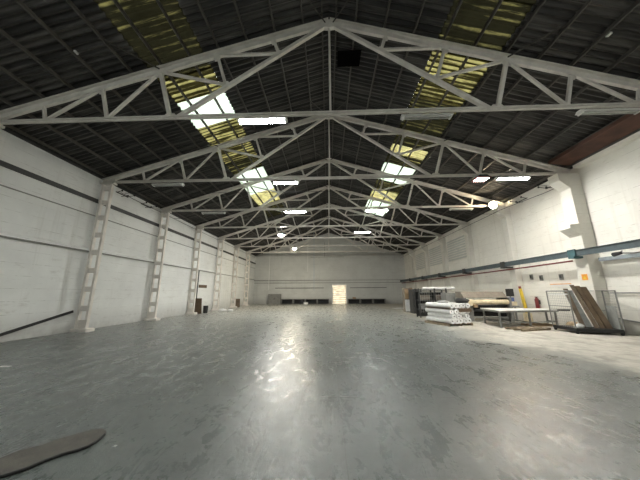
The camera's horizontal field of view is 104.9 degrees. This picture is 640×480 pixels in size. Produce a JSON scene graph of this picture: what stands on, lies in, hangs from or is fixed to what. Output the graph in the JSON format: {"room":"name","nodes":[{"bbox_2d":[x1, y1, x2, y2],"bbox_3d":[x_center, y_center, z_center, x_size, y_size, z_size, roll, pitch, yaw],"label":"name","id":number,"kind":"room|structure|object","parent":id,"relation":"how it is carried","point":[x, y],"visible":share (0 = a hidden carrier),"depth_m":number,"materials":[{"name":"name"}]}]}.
{"room":"warehouse","nodes":[
{"label":"warehouse","id":0,"kind":"room"},
{"bbox_2d":[0,129,255,342],"bbox_3d":[-10.094,1.134,14.296,0.300,6.860,41.750,-1,-12,2],"label":"wall","id":1,"kind":"structure","parent":0,"point":[38,282],"depth_m":10.28,"materials":[{"name":"white paint"}]},
{"bbox_2d":[0,310,73,336],"bbox_3d":[-10.066,2.961,8.404,0.085,0.867,3.023,-1,-12,2],"label":"rail","id":2,"kind":"object","parent":1,"relation":"attached to","point":[72,311],"visible":1,"depth_m":8.63,"materials":[{"name":"grey metal"}]},
{"bbox_2d":[0,230,254,279],"bbox_3d":[-9.899,1.171,14.281,0.090,0.180,41.750,-1,-12,2],"label":"trim","id":3,"kind":"structure","parent":1,"relation":"attached to","point":[4,233],"depth_m":10.20,"materials":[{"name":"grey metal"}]},
{"bbox_2d":[0,184,254,268],"bbox_3d":[-9.936,-0.303,14.598,0.030,0.035,41.750,-1,-12,2],"label":"trim","id":4,"kind":"structure","parent":1,"relation":"attached to","point":[0,184],"depth_m":10.11,"materials":[{"name":"grey paint"}]},
{"bbox_2d":[0,160,255,263],"bbox_3d":[-9.919,-0.970,14.740,0.070,0.160,41.750,-1,-12,2],"label":"trim","id":5,"kind":"structure","parent":1,"relation":"attached to","point":[2,163],"depth_m":10.22,"materials":[{"name":"grey metal"}]},
{"bbox_2d":[2,125,255,255],"bbox_3d":[-9.934,-2.090,14.980,0.050,0.130,41.750,-1,-12,2],"label":"trim","id":6,"kind":"structure","parent":1,"relation":"attached to","point":[6,129],"depth_m":10.25,"materials":[{"name":"grey metal"}]},
{"bbox_2d":[174,214,474,218],"bbox_3d":[0.643,-1.532,16.267,21.080,0.097,0.020,-1,-12,2],"label":"power cable","id":7,"kind":"object","parent":1,"relation":"attached to","point":[463,214],"visible":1,"depth_m":16.28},
{"bbox_3d":[-9.809,-2.282,12.436,0.465,0.230,0.755,-1,-12,2],"label":"hook","id":8,"kind":"object","parent":1,"relation":"attached to","visible":0},
{"bbox_2d":[228,185,546,192],"bbox_3d":[0.503,-2.445,12.119,20.800,0.107,0.020,-1,-12,2],"label":"power cable","id":9,"kind":"object","parent":8,"relation":"hanging from","point":[546,185],"visible":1,"depth_m":12.04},
{"bbox_2d":[0,304,639,479],"bbox_3d":[0.616,4.439,13.226,21.700,0.150,42.350,-1,-12,2],"label":"floor","id":10,"kind":"structure","parent":0,"point":[253,391],"depth_m":3.52,"materials":[{"name":"paint"}]},
{"bbox_2d":[0,429,105,478],"bbox_3d":[-3.033,1.974,2.052,1.892,0.027,0.546,9,-15,-37],"label":"strip","id":11,"kind":"object","parent":10,"relation":"on","point":[22,460],"visible":1,"depth_m":2.36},
{"bbox_2d":[69,182,117,331],"bbox_3d":[-9.684,0.554,10.664,0.720,6.470,0.400,-1,-12,2],"label":"column","id":12,"kind":"structure","parent":10,"relation":"on","point":[80,325],"depth_m":10.56,"materials":[{"name":"white metal"}]},
{"bbox_2d":[102,100,570,183],"bbox_3d":[0.401,-4.490,10.898,20.880,3.400,1.235,-1,-12,2],"label":"roof truss","id":13,"kind":"object","parent":12,"relation":"on","point":[391,130],"visible":0.86,"depth_m":11.26,"materials":[{"name":"grey metal"}]},
{"bbox_2d":[151,182,184,186],"bbox_3d":[-6.940,-2.550,11.235,1.440,0.185,0.220,-1,-12,2],"label":"lamp","id":14,"kind":"object","parent":13,"relation":"hanging from","point":[157,184],"visible":1,"depth_m":11.18,"materials":[{"name":"grey metal"}]},
{"bbox_2d":[273,181,298,184],"bbox_3d":[-1.533,-2.612,11.066,1.180,0.185,0.220,-1,-12,2],"label":"lamp","id":15,"kind":"object","parent":13,"relation":"hanging from","point":[274,182],"visible":1,"depth_m":11.00,"materials":[{"name":"white plastic"}]},
{"bbox_2d":[471,174,490,181],"bbox_3d":[7.030,-2.728,10.749,0.560,0.190,0.460,-1,-12,2],"label":"floodlight","id":16,"kind":"object","parent":13,"relation":"hanging from","point":[482,177],"visible":1,"depth_m":10.65,"materials":[{"name":"grey metal"}]},
{"bbox_2d":[494,176,530,180],"bbox_3d":[8.411,-2.725,10.753,1.440,0.185,0.220,-1,-12,2],"label":"lamp","id":17,"kind":"object","parent":13,"relation":"hanging from","point":[523,177],"visible":1,"depth_m":10.68,"materials":[{"name":"white plastic"}]},
{"bbox_2d":[144,211,171,320],"bbox_3d":[-9.550,1.405,14.640,0.720,6.470,0.400,-1,-12,2],"label":"column","id":18,"kind":"structure","parent":10,"relation":"on","point":[151,316],"depth_m":14.54,"materials":[{"name":"beige paint"}]},
{"bbox_2d":[161,152,504,211],"bbox_3d":[0.535,-3.639,14.874,20.880,3.400,1.235,-1,-12,2],"label":"roof truss","id":19,"kind":"object","parent":18,"relation":"on","point":[322,162],"visible":0.88,"depth_m":15.23,"materials":[{"name":"grey metal"}]},
{"bbox_2d":[201,212,225,213],"bbox_3d":[-6.576,-1.702,15.204,1.460,0.185,0.220,-1,-12,2],"label":"lamp","id":20,"kind":"object","parent":19,"relation":"hanging from","point":[201,212],"visible":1,"depth_m":15.13,"materials":[{"name":"grey metal"}]},
{"bbox_2d":[284,210,306,212],"bbox_3d":[-1.509,-1.760,15.045,1.400,0.185,0.220,-1,-12,2],"label":"lamp","id":21,"kind":"object","parent":19,"relation":"hanging from","point":[287,211],"visible":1,"depth_m":14.98,"materials":[{"name":"white plastic"}]},
{"bbox_2d":[364,209,388,211],"bbox_3d":[3.424,-1.816,14.890,1.430,0.185,0.220,-1,-12,2],"label":"lamp","id":22,"kind":"object","parent":19,"relation":"hanging from","point":[369,210],"visible":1,"depth_m":14.84,"materials":[{"name":"white plastic"}]},
{"bbox_2d":[449,208,473,210],"bbox_3d":[8.451,-1.874,14.732,1.350,0.185,0.220,-1,-12,2],"label":"lamp","id":23,"kind":"object","parent":19,"relation":"hanging from","point":[450,209],"visible":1,"depth_m":14.65,"materials":[{"name":"white metal"}]},
{"bbox_2d":[489,202,496,208],"bbox_3d":[10.159,-2.013,14.395,0.371,0.405,0.490,4,-13,-17],"label":"floodlight","id":24,"kind":"object","parent":19,"relation":"attached to","point":[492,205],"visible":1,"depth_m":14.35,"materials":[{"name":"grey metal"}]},
{"bbox_2d":[185,228,203,314],"bbox_3d":[-9.415,2.255,18.616,0.720,6.470,0.400,-1,-12,2],"label":"column","id":25,"kind":"structure","parent":10,"relation":"on","point":[190,311],"depth_m":18.54,"materials":[{"name":"white metal"}]},
{"bbox_2d":[196,182,466,227],"bbox_3d":[0.670,-2.789,18.850,20.880,3.400,1.235,-1,-12,2],"label":"roof truss","id":26,"kind":"object","parent":25,"relation":"on","point":[332,187],"visible":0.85,"depth_m":19.23,"materials":[{"name":"grey metal"}]},
{"bbox_2d":[354,228,370,232],"bbox_3d":[3.244,-0.796,18.840,1.280,0.525,0.220,-1,-12,2],"label":"lamp","id":27,"kind":"object","parent":26,"relation":"hanging from","point":[356,231],"visible":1,"depth_m":18.73,"materials":[{"name":"white plastic"}]},
{"bbox_2d":[194,298,201,313],"bbox_3d":[-9.159,4.956,18.460,0.600,1.120,0.050,-1,-12,2],"label":"leaning board","id":28,"kind":"object","parent":10,"relation":"on","point":[198,302],"visible":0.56,"depth_m":18.44,"materials":[{"name":"brown wood"}]},
{"bbox_2d":[203,306,207,312],"bbox_3d":[-8.894,5.384,19.101,0.380,0.550,0.380,-1,-12,2],"label":"waste bin","id":29,"kind":"object","parent":10,"relation":"on","point":[205,308],"visible":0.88,"depth_m":18.96,"materials":[{"name":"black plastic"}]},
{"bbox_2d":[211,239,224,310],"bbox_3d":[-9.281,3.106,22.592,0.720,6.470,0.400,-1,-12,2],"label":"column","id":30,"kind":"structure","parent":10,"relation":"on","point":[215,307],"depth_m":22.52,"materials":[{"name":"white metal"}]},
{"bbox_2d":[122,193,250,255],"bbox_3d":[-9.579,0.042,23.439,0.044,0.081,22.800,-1,-12,2],"label":"power cable","id":31,"kind":"object","parent":30,"relation":"attached to","point":[122,193],"visible":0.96,"depth_m":16.36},
{"bbox_2d":[218,202,441,238],"bbox_3d":[0.804,-1.938,22.826,20.880,3.400,1.235,-1,-12,2],"label":"roof truss","id":32,"kind":"object","parent":30,"relation":"on","point":[326,204],"visible":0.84,"depth_m":23.18,"materials":[{"name":"grey metal"}]},
{"bbox_2d":[229,247,239,307],"bbox_3d":[-9.146,3.956,26.567,0.720,6.470,0.400,-1,-12,2],"label":"column","id":33,"kind":"structure","parent":10,"relation":"on","point":[232,305],"depth_m":26.48,"materials":[{"name":"beige paint"}]},
{"bbox_2d":[234,215,425,246],"bbox_3d":[0.939,-1.088,26.801,20.880,3.400,1.235,-1,-12,2],"label":"roof truss","id":34,"kind":"object","parent":33,"relation":"on","point":[343,221],"visible":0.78,"depth_m":27.14,"materials":[{"name":"grey metal"}]},
{"bbox_2d":[235,299,239,306],"bbox_3d":[-8.869,6.768,26.402,0.560,0.900,0.050,-1,-12,2],"label":"leaning board","id":35,"kind":"object","parent":10,"relation":"on","point":[237,303],"visible":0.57,"depth_m":26.37,"materials":[{"name":"brown wood"}]},
{"bbox_2d":[243,253,250,305],"bbox_3d":[-9.012,4.807,30.543,0.720,6.470,0.400,-1,-12,2],"label":"column","id":36,"kind":"structure","parent":10,"relation":"on","point":[247,254],"depth_m":30.42,"materials":[{"name":"white metal"}]},
{"bbox_2d":[246,227,412,252],"bbox_3d":[1.074,-0.237,30.777,20.880,3.400,1.235,-1,-12,2],"label":"roof truss","id":37,"kind":"object","parent":36,"relation":"on","point":[324,228],"visible":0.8,"depth_m":31.14,"materials":[{"name":"grey metal"}]},
{"bbox_2d":[268,294,280,303],"bbox_3d":[-6.205,8.083,33.653,1.700,1.340,0.650,-1,-12,2],"label":"storage cabinet","id":38,"kind":"object","parent":10,"relation":"on","point":[272,298],"visible":0.9,"depth_m":33.37,"materials":[{"name":"grey metal"}]},
{"bbox_2d":[281,299,292,303],"bbox_3d":[-4.474,8.389,33.544,1.560,0.680,0.600,-1,-12,2],"label":"shelf","id":39,"kind":"object","parent":10,"relation":"on","point":[283,301],"visible":0.87,"depth_m":33.58,"materials":[{"name":"grey paint"}]},
{"bbox_2d":[293,299,304,303],"bbox_3d":[-2.835,8.370,33.493,1.560,0.680,0.600,-1,-12,2],"label":"shelf","id":40,"kind":"object","parent":10,"relation":"on","point":[295,301],"visible":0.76,"depth_m":33.70,"materials":[{"name":"black metal"}]},
{"bbox_2d":[305,299,316,303],"bbox_3d":[-1.196,8.351,33.441,1.560,0.680,0.600,-1,-12,2],"label":"shelf","id":41,"kind":"object","parent":10,"relation":"on","point":[310,301],"visible":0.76,"depth_m":33.67,"materials":[{"name":"grey paint"}]},
{"bbox_2d":[317,299,328,303],"bbox_3d":[0.443,8.332,33.390,1.560,0.680,0.600,-1,-12,2],"label":"shelf","id":42,"kind":"object","parent":10,"relation":"on","point":[319,301],"visible":0.94,"depth_m":33.63,"materials":[{"name":"black metal"}]},
{"bbox_2d":[348,299,359,303],"bbox_3d":[4.591,8.285,33.260,1.620,0.680,0.600,-1,-12,2],"label":"shelf","id":43,"kind":"object","parent":10,"relation":"on","point":[350,301],"visible":0.99,"depth_m":33.49,"materials":[{"name":"grey paint"}]},
{"bbox_2d":[360,299,372,303],"bbox_3d":[6.290,8.266,33.206,1.620,0.680,0.600,-1,-12,2],"label":"shelf","id":44,"kind":"object","parent":10,"relation":"on","point":[362,301],"visible":1,"depth_m":33.44,"materials":[{"name":"black metal"}]},
{"bbox_2d":[373,298,385,303],"bbox_3d":[7.989,8.246,33.153,1.620,0.680,0.600,-1,-12,2],"label":"shelf","id":45,"kind":"object","parent":10,"relation":"on","point":[383,300],"visible":0.96,"depth_m":33.38,"materials":[{"name":"grey paint"}]},
{"bbox_2d":[402,288,411,311],"bbox_3d":[6.942,4.711,19.410,0.650,1.850,0.630,-1,-12,2],"label":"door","id":46,"kind":"structure","parent":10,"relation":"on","point":[405,291],"depth_m":19.21,"materials":[{"name":"white metal"}]},
{"bbox_2d":[408,251,417,288],"bbox_3d":[11.347,4.589,29.901,0.700,6.440,0.440,-1,-12,2],"label":"concrete pillar","id":47,"kind":"structure","parent":10,"relation":"on","point":[411,254],"depth_m":30.02,"materials":[{"name":"white concrete"}]},
{"bbox_2d":[409,289,421,313],"bbox_3d":[7.074,4.498,18.111,0.700,1.720,0.850,-1,-12,2],"label":"cupboard","id":48,"kind":"object","parent":10,"relation":"on","point":[411,291],"visible":0.57,"depth_m":17.87,"materials":[{"name":"grey metal"}]},
{"bbox_2d":[420,245,431,291],"bbox_3d":[11.213,3.739,25.925,0.700,6.440,0.440,-1,-12,2],"label":"concrete pillar","id":49,"kind":"structure","parent":10,"relation":"on","point":[424,249],"depth_m":26.03,"materials":[{"name":"white concrete"}]},
{"bbox_2d":[414,288,446,317],"bbox_3d":[6.847,3.857,15.110,1.710,1.720,0.660,-1,-12,2],"label":"storage rack","id":50,"kind":"object","parent":10,"relation":"on","point":[420,312],"visible":0.54,"depth_m":15.25,"materials":[{"name":"grey metal"}]},
{"bbox_2d":[420,295,429,299],"bbox_3d":[6.446,3.539,15.191,0.550,0.300,0.400,-1,-12,2],"label":"carton","id":51,"kind":"object","parent":50,"relation":"on","point":[426,297],"visible":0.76,"depth_m":15.00,"materials":[{"name":"cardboard"}]},
{"bbox_2d":[422,287,454,289],"bbox_3d":[7.343,3.001,15.276,1.950,0.176,0.180,-1,-12,2],"label":"roll","id":52,"kind":"object","parent":50,"relation":"on","point":[423,288],"visible":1,"depth_m":15.21,"materials":[{"name":"white plastic"}]},
{"bbox_2d":[435,237,451,292],"bbox_3d":[11.078,2.888,21.949,0.700,6.440,0.440,-1,-12,2],"label":"concrete pillar","id":53,"kind":"structure","parent":10,"relation":"on","point":[442,242],"depth_m":22.06,"materials":[{"name":"white concrete"}]},
{"bbox_2d":[401,189,552,257],"bbox_3d":[10.727,0.031,22.593,0.572,0.121,23.110,0,-12,0],"label":"power cable","id":54,"kind":"object","parent":53,"relation":"attached to","point":[552,189],"visible":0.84,"depth_m":14.66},
{"bbox_2d":[441,293,455,301],"bbox_3d":[7.441,3.776,14.122,0.600,1.460,0.625,-1,-12,2],"label":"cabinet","id":55,"kind":"object","parent":10,"relation":"on","point":[450,297],"visible":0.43,"depth_m":13.94,"materials":[{"name":"metal"}]},
{"bbox_2d":[425,320,472,326],"bbox_3d":[6.164,3.990,11.859,1.340,0.105,1.630,3,-13,-15],"label":"pallet","id":56,"kind":"object","parent":10,"relation":"on","point":[426,321],"visible":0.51,"depth_m":11.40,"materials":[{"name":"brown wood"}]},
{"bbox_2d":[426,316,454,323],"bbox_3d":[5.687,3.784,11.698,0.232,0.232,1.620,3,-13,-15],"label":"roll","id":57,"kind":"object","parent":56,"relation":"on","point":[430,318],"visible":0.99,"depth_m":11.50,"materials":[{"name":"white plastic"}]},
{"bbox_2d":[428,312,455,318],"bbox_3d":[5.799,3.590,11.775,0.233,0.232,1.620,3,-13,-15],"label":"roll","id":58,"kind":"object","parent":57,"relation":"on","point":[452,316],"visible":0.93,"depth_m":11.54,"materials":[{"name":"grey paint"}]},
{"bbox_2d":[425,307,453,313],"bbox_3d":[5.683,3.384,11.793,0.233,0.232,1.620,3,-13,-15],"label":"roll","id":59,"kind":"object","parent":58,"relation":"on","point":[427,309],"visible":1,"depth_m":11.61,"materials":[{"name":"grey paint"}]},
{"bbox_3d":[5.919,3.390,11.824,0.232,0.233,1.620,3,-13,-15],"label":"roll","id":60,"kind":"object","parent":58,"relation":"on","visible":0},
{"bbox_2d":[429,307,471,311],"bbox_3d":[6.171,3.353,11.918,1.240,0.152,1.720,3,-13,-15],"label":"cardboard layer","id":61,"kind":"object","parent":60,"relation":"on","point":[460,309],"visible":0.71,"depth_m":11.21,"materials":[{"name":"brown cardboard"}]},
{"bbox_2d":[425,302,453,308],"bbox_3d":[5.712,3.135,11.825,0.233,0.232,1.620,3,-13,-15],"label":"roll","id":62,"kind":"object","parent":61,"relation":"on","point":[428,304],"visible":1,"depth_m":11.62,"materials":[{"name":"grey paint"}]},
{"bbox_3d":[5.937,3.149,11.896,0.232,0.233,1.620,3,-13,-15],"label":"roll","id":63,"kind":"object","parent":61,"relation":"on","visible":0},
{"bbox_2d":[436,300,448,302],"bbox_3d":[5.916,2.975,11.903,0.612,0.116,0.370,-1,-12,2],"label":"plastic wrap","id":64,"kind":"object","parent":63,"relation":"on","point":[439,301],"visible":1,"depth_m":11.77,"materials":[{"name":"white plastic"}]},
{"bbox_3d":[6.610,3.192,12.112,0.232,0.233,1.620,3,-13,-15],"label":"roll","id":65,"kind":"object","parent":61,"relation":"on","visible":0},
{"bbox_2d":[455,298,469,302],"bbox_3d":[6.695,2.842,11.586,0.602,0.239,0.479,-1,-12,2],"label":"plastic bag","id":66,"kind":"object","parent":65,"relation":"on","point":[457,300],"visible":1,"depth_m":11.45,"materials":[{"name":"black plastic"}]},
{"bbox_2d":[458,225,480,299],"bbox_3d":[10.943,2.037,17.973,0.700,6.440,0.440,-1,-12,2],"label":"concrete pillar","id":67,"kind":"structure","parent":10,"relation":"on","point":[466,231],"depth_m":18.04,"materials":[{"name":"white concrete"}]},
{"bbox_2d":[455,291,519,321],"bbox_3d":[8.866,3.516,13.083,2.780,1.520,1.070,-1,-12,2],"label":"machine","id":68,"kind":"object","parent":10,"relation":"on","point":[501,301],"visible":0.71,"depth_m":12.83,"materials":[{"name":"metal"}]},
{"bbox_2d":[455,291,506,297],"bbox_3d":[8.655,2.954,13.274,2.240,0.340,0.846,-1,-12,2],"label":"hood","id":69,"kind":"object","parent":68,"relation":"attached to","point":[483,294],"depth_m":13.02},
{"bbox_2d":[493,206,526,319],"bbox_3d":[10.809,1.187,13.998,0.700,6.440,0.440,-1,-12,2],"label":"concrete pillar","id":70,"kind":"structure","parent":10,"relation":"on","point":[504,215],"depth_m":13.99,"materials":[{"name":"white concrete"}]},
{"bbox_2d":[400,239,639,281],"bbox_3d":[10.557,1.341,13.568,0.540,0.360,41.680,-1,-12,2],"label":"steel beam","id":71,"kind":"structure","parent":70,"relation":"attached to","point":[570,254],"depth_m":10.83,"materials":[{"name":"metal"}]},
{"bbox_2d":[405,260,572,282],"bbox_3d":[10.886,3.403,22.012,0.070,0.090,24.130,-1,-12,2],"label":"pipe","id":72,"kind":"object","parent":71,"relation":"attached to","point":[569,260],"visible":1,"depth_m":13.79,"materials":[{"name":"metal"}]},
{"bbox_2d":[611,250,639,256],"bbox_3d":[10.506,0.447,8.382,0.767,0.181,0.278,-5,-13,22],"label":"wall lamp","id":73,"kind":"object","parent":71,"relation":"attached to","point":[613,254],"visible":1,"depth_m":8.36,"materials":[{"name":"white metal"}]},
{"bbox_2d":[505,289,518,319],"bbox_3d":[10.447,3.506,13.405,0.360,1.660,0.240,-1,-12,2],"label":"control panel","id":74,"kind":"object","parent":10,"relation":"on","point":[509,292],"visible":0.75,"depth_m":13.47,"materials":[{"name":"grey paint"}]},
{"bbox_2d":[480,308,569,327],"bbox_3d":[9.259,3.525,11.247,3.200,0.730,1.829,-1,-12,2],"label":"work table","id":75,"kind":"object","parent":10,"relation":"on","point":[499,311],"visible":0.88,"depth_m":10.85,"materials":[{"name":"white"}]},
{"bbox_2d":[518,286,532,321],"bbox_3d":[10.695,3.322,12.843,0.364,1.788,0.260,-1,-12,2],"label":"post","id":76,"kind":"object","parent":10,"relation":"on","point":[525,314],"visible":0.73,"depth_m":12.79,"materials":[{"name":"paint"}]},
{"bbox_2d":[505,325,550,331],"bbox_3d":[8.408,3.578,9.949,1.500,0.090,0.700,3,-13,-15],"label":"pallet","id":77,"kind":"object","parent":10,"relation":"on","point":[522,328],"visible":0.99,"depth_m":9.77,"materials":[{"name":"brown wood"}]},
{"bbox_2d":[521,323,555,326],"bbox_3d":[9.816,3.809,11.059,1.100,0.090,0.550,-1,-12,2],"label":"frame","id":78,"kind":"object","parent":10,"relation":"on","point":[525,324],"visible":0.83,"depth_m":10.87,"materials":[{"name":"brown wood"}]},
{"bbox_2d":[565,321,577,325],"bbox_3d":[10.784,3.602,10.496,0.410,0.250,0.463,8,-15,-34],"label":"heap","id":79,"kind":"object","parent":10,"relation":"on","point":[569,323],"visible":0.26,"depth_m":10.43,"materials":[{"name":"beige cardboard"}]},
{"bbox_2d":[548,173,615,328],"bbox_3d":[10.584,0.334,10.010,0.880,6.440,0.530,-1,-12,2],"label":"concrete pillar","id":80,"kind":"structure","parent":10,"relation":"on","point":[579,229],"depth_m":10.02,"materials":[{"name":"white concrete"}]},
{"bbox_2d":[581,274,587,279],"bbox_3d":[10.511,1.473,9.764,0.016,0.230,0.220,-1,-12,2],"label":"warning sign","id":81,"kind":"object","parent":80,"relation":"attached to","point":[584,276],"visible":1,"depth_m":9.76,"materials":[{"name":"orange paint"}]},
{"bbox_2d":[546,290,624,335],"bbox_3d":[9.946,2.695,9.323,1.571,1.542,1.104,-5,-13,20],"label":"roll cage","id":82,"kind":"object","parent":10,"relation":"on","point":[565,327],"visible":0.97,"depth_m":9.11,"materials":[{"name":"metal"}]},
{"bbox_2d":[563,289,585,327],"bbox_3d":[9.679,2.572,9.364,0.127,1.417,0.427,3,-13,-16],"label":"board","id":83,"kind":"object","parent":82,"relation":"in","point":[575,310],"visible":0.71,"depth_m":9.29,"materials":[{"name":"brown wood"}]},
{"bbox_2d":[563,290,591,327],"bbox_3d":[9.820,2.610,9.392,0.257,1.354,0.615,4,-13,-20],"label":"board","id":84,"kind":"object","parent":82,"relation":"in","point":[586,321],"visible":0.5,"depth_m":9.28,"materials":[{"name":"grey plastic"}]},
{"bbox_2d":[576,323,584,327],"bbox_3d":[9.541,3.149,9.032,0.254,0.155,0.211,-1,-12,2],"label":"plastic wrap","id":85,"kind":"object","parent":82,"relation":"on","point":[578,325],"visible":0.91,"depth_m":8.97,"materials":[{"name":"white plastic"}]},
{"bbox_2d":[569,285,598,327],"bbox_3d":[9.893,2.468,9.216,0.099,1.556,0.550,8,-15,-35],"label":"board","id":86,"kind":"object","parent":82,"relation":"in","point":[573,288],"visible":1,"depth_m":9.19,"materials":[{"name":"grey wood"}]},
{"bbox_2d":[575,286,605,328],"bbox_3d":[10.031,2.473,9.149,0.113,1.518,0.564,8,-15,-35],"label":"board","id":87,"kind":"object","parent":82,"relation":"in","point":[583,296],"visible":1,"depth_m":9.12,"materials":[{"name":"brown wood"}]},
{"bbox_2d":[581,287,612,328],"bbox_3d":[10.184,2.478,9.081,0.141,1.479,0.610,9,-15,-36],"label":"board","id":88,"kind":"object","parent":82,"relation":"on","point":[585,290],"visible":1,"depth_m":9.03,"materials":[{"name":"brown wood"}]},
{"bbox_2d":[606,306,620,328],"bbox_3d":[10.545,2.774,8.842,0.009,0.780,0.546,-6,-13,24],"label":"plastic sheet","id":89,"kind":"object","parent":82,"relation":"on","point":[611,310],"visible":0.86,"depth_m":8.82,"materials":[{"name":"white plastic"}]},
{"bbox_3d":[-9.819,-0.296,6.688,0.720,6.470,0.400,-1,-12,2],"label":"column","id":90,"kind":"structure","parent":10,"relation":"on","visible":0},
{"bbox_2d":[0,0,639,124],"bbox_3d":[0.266,-5.340,6.922,20.880,3.400,1.235,-1,-12,2],"label":"roof truss","id":91,"kind":"object","parent":90,"relation":"on","point":[593,78],"visible":1,"depth_m":7.30,"materials":[{"name":"grey metal"}]},
{"bbox_2d":[237,117,287,124],"bbox_3d":[-1.658,-3.462,7.089,1.440,0.185,0.220,-1,-12,2],"label":"lamp","id":92,"kind":"object","parent":91,"relation":"hanging from","point":[283,119],"visible":1,"depth_m":7.03,"materials":[{"name":"white plastic"}]},
{"bbox_2d":[400,113,453,120],"bbox_3d":[3.009,-3.516,6.943,1.420,0.185,0.220,-1,-12,2],"label":"lamp","id":93,"kind":"object","parent":91,"relation":"hanging from","point":[408,116],"visible":1,"depth_m":6.88,"materials":[{"name":"white metal"}]},
{"bbox_2d":[575,107,639,115],"bbox_3d":[7.967,-3.572,6.787,1.620,0.185,0.220,-1,-12,2],"label":"lamp","id":94,"kind":"object","parent":91,"relation":"hanging from","point":[629,110],"visible":1,"depth_m":6.73,"materials":[{"name":"white metal"}]},
{"bbox_3d":[10.449,-0.516,6.034,0.880,6.440,0.530,-1,-12,2],"label":"concrete pillar","id":95,"kind":"structure","parent":10,"relation":"on","visible":0},
{"bbox_2d":[610,292,639,293],"bbox_3d":[10.877,1.594,7.400,0.040,0.040,3.850,-1,-12,2],"label":"wall rail","id":96,"kind":"object","parent":95,"relation":"attached to","point":[610,292],"visible":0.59,"depth_m":8.64,"materials":[{"name":"grey metal"}]},
{"bbox_2d":[0,0,639,255],"bbox_3d":[0.577,-3.814,14.993,21.800,3.488,42.350,-1,-12,2],"label":"ceiling","id":97,"kind":"structure","parent":0,"point":[39,38],"depth_m":8.70,"materials":[{"name":"metal"}]},
{"bbox_2d":[253,233,405,303],"bbox_3d":[1.288,3.863,34.839,21.700,10.020,0.300,-1,-12,2],"label":"wall","id":98,"kind":"structure","parent":0,"point":[328,268],"depth_m":34.53,"materials":[{"name":"white paint"}]},
{"bbox_2d":[254,279,404,282],"bbox_3d":[1.290,5.775,34.215,21.100,0.420,0.120,-1,-12,2],"label":"trim","id":99,"kind":"structure","parent":98,"relation":"attached to","point":[400,279],"depth_m":34.12,"materials":[{"name":"grey paint"}]},
{"bbox_2d":[332,284,346,303],"bbox_3d":[2.671,7.451,33.907,2.000,2.600,0.130,-1,-12,2],"label":"door","id":100,"kind":"structure","parent":98,"relation":"in","point":[339,291],"depth_m":33.90,"materials":[{"name":"white metal"}]},
{"bbox_2d":[356,287,386,287],"bbox_3d":[1.445,6.635,34.057,15.400,0.070,0.060,-1,-12,2],"label":"trim","id":101,"kind":"structure","parent":98,"relation":"attached to","point":[356,287],"depth_m":33.86,"materials":[{"name":"grey metal"}]},
{"bbox_2d":[404,139,639,335],"bbox_3d":[11.294,0.949,13.611,0.300,6.740,41.750,-1,-12,2],"label":"wall","id":102,"kind":"structure","parent":0,"point":[611,182],"depth_m":11.46,"materials":[{"name":"white paint"}]},
{"bbox_2d":[415,252,424,269],"bbox_3d":[11.556,2.420,28.276,0.130,1.900,3.068,-1,-12,2],"label":"window","id":103,"kind":"structure","parent":102,"relation":"in","point":[420,263],"depth_m":28.32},
{"bbox_2d":[429,244,441,266],"bbox_3d":[11.422,1.569,24.301,0.130,1.900,3.068,-1,-12,2],"label":"window","id":104,"kind":"structure","parent":102,"relation":"in","point":[435,256],"depth_m":24.28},
{"bbox_2d":[446,234,466,261],"bbox_3d":[11.287,0.719,20.325,0.130,1.900,3.068,-1,-12,2],"label":"window","id":105,"kind":"structure","parent":102,"relation":"in","point":[456,246],"depth_m":20.21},
{"bbox_2d":[534,297,540,307],"bbox_3d":[11.025,3.157,12.433,0.235,0.570,0.213,-1,-12,2],"label":"fire extinguisher","id":106,"kind":"object","parent":102,"relation":"attached to","point":[537,301],"visible":0.88,"depth_m":12.40,"materials":[{"name":"red paint"}]},
{"bbox_2d":[550,283,571,286],"bbox_3d":[11.060,2.072,11.307,0.050,0.120,1.000,-1,-12,2],"label":"board","id":107,"kind":"object","parent":102,"relation":"attached to","point":[566,284],"visible":0.89,"depth_m":11.29,"materials":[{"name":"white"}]},
{"bbox_2d":[548,107,639,165],"bbox_3d":[10.367,-3.642,8.844,1.150,0.270,3.550,-1,-12,2],"label":"trim","id":108,"kind":"structure","parent":102,"relation":"attached to","point":[628,123],"depth_m":8.89,"materials":[{"name":"brown metal"}]},
{"bbox_2d":[573,131,639,167],"bbox_3d":[10.800,-3.472,8.716,0.280,0.140,3.500,-1,-12,2],"label":"trim","id":109,"kind":"structure","parent":102,"relation":"attached to","point":[636,136],"depth_m":9.11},
{"bbox_2d":[598,253,639,260],"bbox_3d":[10.744,-0.479,3.780,0.150,0.140,11.900,-1,-12,2],"label":"trim","id":110,"kind":"structure","parent":102,"relation":"attached to","point":[625,256],"depth_m":8.88,"materials":[{"name":"white metal"}]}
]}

